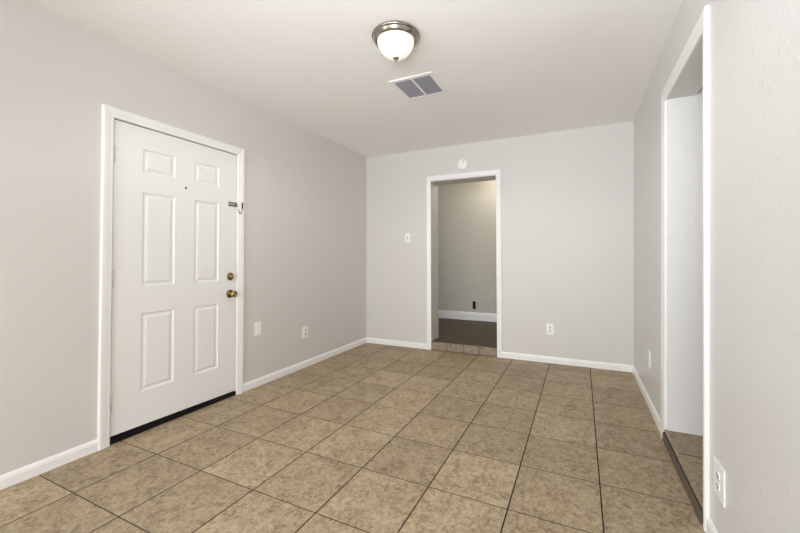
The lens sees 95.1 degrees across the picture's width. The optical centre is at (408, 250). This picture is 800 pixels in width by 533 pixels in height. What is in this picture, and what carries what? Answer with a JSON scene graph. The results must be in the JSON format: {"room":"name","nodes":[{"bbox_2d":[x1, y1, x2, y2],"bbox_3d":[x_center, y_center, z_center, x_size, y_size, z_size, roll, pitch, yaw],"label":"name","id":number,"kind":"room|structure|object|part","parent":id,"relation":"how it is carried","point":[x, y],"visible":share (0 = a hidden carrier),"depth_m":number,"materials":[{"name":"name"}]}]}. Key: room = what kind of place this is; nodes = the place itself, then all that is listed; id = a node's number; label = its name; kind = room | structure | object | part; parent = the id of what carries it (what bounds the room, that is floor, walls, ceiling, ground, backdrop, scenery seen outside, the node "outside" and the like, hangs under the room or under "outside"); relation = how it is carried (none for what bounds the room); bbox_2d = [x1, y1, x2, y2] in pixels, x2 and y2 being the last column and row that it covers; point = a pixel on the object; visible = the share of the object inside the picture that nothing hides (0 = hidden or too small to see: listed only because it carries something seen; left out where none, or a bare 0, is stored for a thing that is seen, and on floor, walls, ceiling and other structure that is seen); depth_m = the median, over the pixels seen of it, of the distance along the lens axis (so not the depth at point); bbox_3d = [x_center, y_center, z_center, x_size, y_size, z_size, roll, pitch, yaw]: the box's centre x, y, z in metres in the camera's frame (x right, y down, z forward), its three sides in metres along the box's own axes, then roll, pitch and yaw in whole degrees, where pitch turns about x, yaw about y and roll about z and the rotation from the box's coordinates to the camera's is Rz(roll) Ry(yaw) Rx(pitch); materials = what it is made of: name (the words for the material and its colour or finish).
{"room":"empty living room","nodes":[
{"label":"empty living room","id":0,"kind":"room"},
{"bbox_2d":[0,0,365,474],"bbox_3d":[-2.550,-0.085,0.993,0.150,2.547,9.000,-1,-1,25],"label":"wall","id":1,"kind":"structure","parent":0,"point":[305,194],"depth_m":2.19,"materials":[{"name":"beige paint"}]},
{"bbox_2d":[0,439,97,489],"bbox_3d":[-3.126,1.127,-0.467,0.012,0.070,5.909,-1,-1,25],"label":"baseboard","id":2,"kind":"structure","parent":1,"relation":"attached to","point":[16,476],"depth_m":2.00,"materials":[{"name":"white wood"}]},
{"bbox_2d":[97,104,244,450],"bbox_3d":[-1.657,0.165,2.707,0.017,2.111,1.052,-1,-1,25],"label":"door frame","id":3,"kind":"structure","parent":1,"relation":"attached to","point":[109,113],"depth_m":2.27,"materials":[{"name":"white wood"}]},
{"bbox_2d":[110,118,242,444],"bbox_3d":[-1.695,0.195,2.748,0.214,2.052,0.973,-1,-1,25],"label":"door","id":4,"kind":"structure","parent":1,"relation":"in","point":[174,243],"depth_m":2.62,"materials":[{"name":"white paint"}]},
{"bbox_3d":[-1.454,0.365,3.049,0.036,0.057,0.057,-1,-1,25],"label":"knob","id":5,"kind":"part","parent":4,"relation":"part of","materials":[{"name":"gold metal"}]},
{"bbox_2d":[254,321,260,335],"bbox_3d":[-1.369,0.713,3.323,0.008,0.122,0.074,-1,-1,25],"label":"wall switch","id":6,"kind":"object","parent":1,"relation":"attached to","point":[257,325],"visible":1,"depth_m":3.31,"materials":[{"name":"white plastic"}]},
{"bbox_2d":[243,338,366,391],"bbox_3d":[-1.004,1.211,4.090,0.012,0.070,2.037,-1,-1,25],"label":"baseboard","id":7,"kind":"structure","parent":1,"relation":"attached to","point":[262,380],"depth_m":3.78,"materials":[{"name":"white wood"}]},
{"bbox_2d":[303,326,307,337],"bbox_3d":[-1.100,0.872,3.896,0.009,0.118,0.078,-1,-1,25],"label":"wall outlet","id":8,"kind":"object","parent":1,"relation":"attached to","point":[305,329],"visible":1,"depth_m":3.90,"materials":[{"name":"white plastic"}]},
{"bbox_2d":[0,343,705,532],"bbox_3d":[-1.154,1.221,0.236,3.292,0.100,9.150,-1,-1,25],"label":"floor","id":9,"kind":"structure","parent":0,"point":[366,437],"depth_m":2.07,"materials":[{"name":"beige tile"}]},
{"bbox_2d":[431,341,496,356],"bbox_3d":[0.661,1.198,4.441,0.821,0.103,0.014,-1,-1,25],"label":"doorstep","id":10,"kind":"object","parent":9,"relation":"on","point":[441,346],"visible":1,"depth_m":4.43,"materials":[{"name":"brown tile"}]},
{"bbox_2d":[662,429,702,524],"bbox_3d":[1.446,1.160,1.947,0.024,0.076,0.792,-1,-1,25],"label":"doorstep","id":11,"kind":"object","parent":9,"relation":"on","point":[689,486],"visible":0.94,"depth_m":1.84,"materials":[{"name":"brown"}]},
{"bbox_2d":[31,0,681,156],"bbox_3d":[-1.010,-1.425,0.355,3.510,0.100,9.400,-1,-1,25],"label":"ceiling","id":12,"kind":"structure","parent":0,"point":[507,68],"depth_m":2.51,"materials":[{"name":"white paint"}]},
{"bbox_2d":[372,20,419,61],"bbox_3d":[-0.079,-1.251,2.271,0.299,0.176,0.299,-1,-1,25],"label":"ceiling light","id":13,"kind":"object","parent":12,"relation":"attached to","point":[395,39],"visible":1,"depth_m":2.19,"materials":[{"name":"white glass"}]},
{"bbox_3d":[-0.079,-1.246,2.271,0.230,0.111,0.230,-1,-1,25],"label":"lamp shade","id":14,"kind":"part","parent":13,"relation":"part of","materials":[{"name":"white glass"}]},
{"bbox_2d":[388,71,447,100],"bbox_3d":[0.086,-1.321,2.970,0.371,0.009,0.373,-1,-1,25],"label":"ceiling vent","id":15,"kind":"object","parent":12,"relation":"in","point":[427,84],"visible":1,"depth_m":2.95,"materials":[{"name":"white metal"}]},
{"bbox_2d":[433,318,496,347],"bbox_3d":[0.713,1.241,5.423,4.000,0.155,1.811,-1,-1,25],"label":"floor","id":16,"kind":"structure","parent":0,"point":[456,331],"depth_m":5.14,"materials":[{"name":"brown tile"}]},
{"bbox_2d":[438,180,496,313],"bbox_3d":[0.763,-0.082,5.563,4.000,2.495,1.559,-1,-1,25],"label":"wall","id":17,"kind":"structure","parent":0,"point":[466,211],"depth_m":6.20,"materials":[{"name":"grey paint"}]},
{"bbox_2d":[439,310,496,321],"bbox_3d":[1.050,1.109,6.151,3.800,0.136,0.012,-1,-1,25],"label":"baseboard","id":18,"kind":"structure","parent":17,"relation":"attached to","point":[477,316],"depth_m":6.17,"materials":[{"name":"white wood"}]},
{"bbox_2d":[366,121,633,364],"bbox_3d":[0.941,-0.025,4.475,3.540,2.547,0.262,-1,-1,25],"label":"wall","id":19,"kind":"structure","parent":0,"point":[567,196],"depth_m":4.11,"materials":[{"name":"beige paint"}]},
{"bbox_2d":[366,337,426,348],"bbox_3d":[-0.174,1.224,4.820,0.901,0.070,0.012,-1,-1,25],"label":"baseboard","id":20,"kind":"structure","parent":19,"relation":"attached to","point":[369,340],"depth_m":4.80,"materials":[{"name":"white wood"}]},
{"bbox_2d":[405,233,409,241],"bbox_3d":[-0.018,-0.163,4.769,0.074,0.120,0.018,-1,-1,25],"label":"light switch","id":21,"kind":"object","parent":19,"relation":"attached to","point":[407,235],"visible":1,"depth_m":4.77,"materials":[{"name":"white plastic"}]},
{"bbox_2d":[457,159,467,170],"bbox_3d":[0.656,-1.043,4.461,0.140,0.140,0.038,-1,-1,25],"label":"smoke detector","id":22,"kind":"object","parent":19,"relation":"attached to","point":[462,164],"visible":1,"depth_m":4.45,"materials":[{"name":"white plastic"}]},
{"bbox_2d":[426,169,501,357],"bbox_3d":[0.654,0.154,4.452,0.937,2.191,0.017,-1,-1,25],"label":"door frame","id":23,"kind":"structure","parent":19,"relation":"attached to","point":[497,172],"depth_m":4.35,"materials":[{"name":"white wood"}]},
{"bbox_2d":[546,323,553,334],"bbox_3d":[1.554,0.869,4.023,0.076,0.122,0.009,-1,-1,25],"label":"wall outlet","id":24,"kind":"object","parent":19,"relation":"attached to","point":[549,327],"visible":1,"depth_m":4.02,"materials":[{"name":"white plastic"}]},
{"bbox_2d":[502,351,632,371],"bbox_3d":[1.672,1.202,3.961,1.306,0.070,0.012,-1,-1,25],"label":"baseboard","id":25,"kind":"structure","parent":19,"relation":"attached to","point":[519,356],"depth_m":3.93,"materials":[{"name":"white wood"}]},
{"bbox_2d":[667,430,702,499],"bbox_3d":[2.068,1.152,0.346,2.457,0.126,3.169,-1,-1,25],"label":"floor","id":26,"kind":"structure","parent":0,"point":[689,447],"depth_m":2.02,"materials":[{"name":"beige tile"}]},
{"bbox_2d":[696,86,702,435],"bbox_3d":[2.178,-0.199,0.321,2.408,2.574,3.370,-1,-1,25],"label":"wall","id":27,"kind":"structure","parent":0,"point":[699,97],"depth_m":2.24,"materials":[{"name":"white paint"}]},
{"bbox_2d":[634,0,799,532],"bbox_3d":[0.449,-0.120,-0.403,0.186,2.547,9.000,-1,-1,25],"label":"wall","id":28,"kind":"structure","parent":0,"point":[754,45],"depth_m":1.24,"materials":[{"name":"beige paint"}]},
{"bbox_2d":[632,365,660,433],"bbox_3d":[1.956,1.183,3.037,0.013,0.070,1.448,-1,-1,25],"label":"baseboard","id":29,"kind":"structure","parent":28,"relation":"attached to","point":[651,407],"depth_m":2.87,"materials":[{"name":"white wood"}]},
{"bbox_2d":[648,349,650,368],"bbox_3d":[1.876,0.847,2.858,0.010,0.135,0.090,-1,-1,25],"label":"wall outlet","id":30,"kind":"object","parent":28,"relation":"attached to","point":[649,351],"visible":1,"depth_m":2.83,"materials":[{"name":"white plastic"}]},
{"bbox_2d":[667,95,695,434],"bbox_3d":[1.535,0.079,1.926,0.175,2.084,0.794,-1,-1,25],"label":"lining","id":31,"kind":"object","parent":28,"relation":"attached to","point":[681,112],"visible":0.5,"depth_m":2.28,"materials":[{"name":"white paint"}]},
{"bbox_2d":[661,5,709,531],"bbox_3d":[1.464,0.077,1.977,0.049,2.242,0.925,-1,-1,25],"label":"door frame","id":32,"kind":"structure","parent":28,"relation":"attached to","point":[701,28],"depth_m":1.58,"materials":[{"name":"white wood"}]},
{"bbox_2d":[706,517,717,532],"bbox_3d":[-0.139,1.100,-1.462,0.013,0.070,6.626,-1,-1,25],"label":"baseboard","id":33,"kind":"structure","parent":28,"relation":"attached to","point":[710,528],"depth_m":1.51,"materials":[{"name":"white wood"}]},
{"bbox_2d":[713,456,725,507],"bbox_3d":[1.210,0.900,1.428,0.010,0.134,0.118,-1,-1,25],"label":"wall outlet","id":34,"kind":"object","parent":28,"relation":"attached to","point":[718,471],"visible":1,"depth_m":1.42,"materials":[{"name":"white plastic"}]}
]}

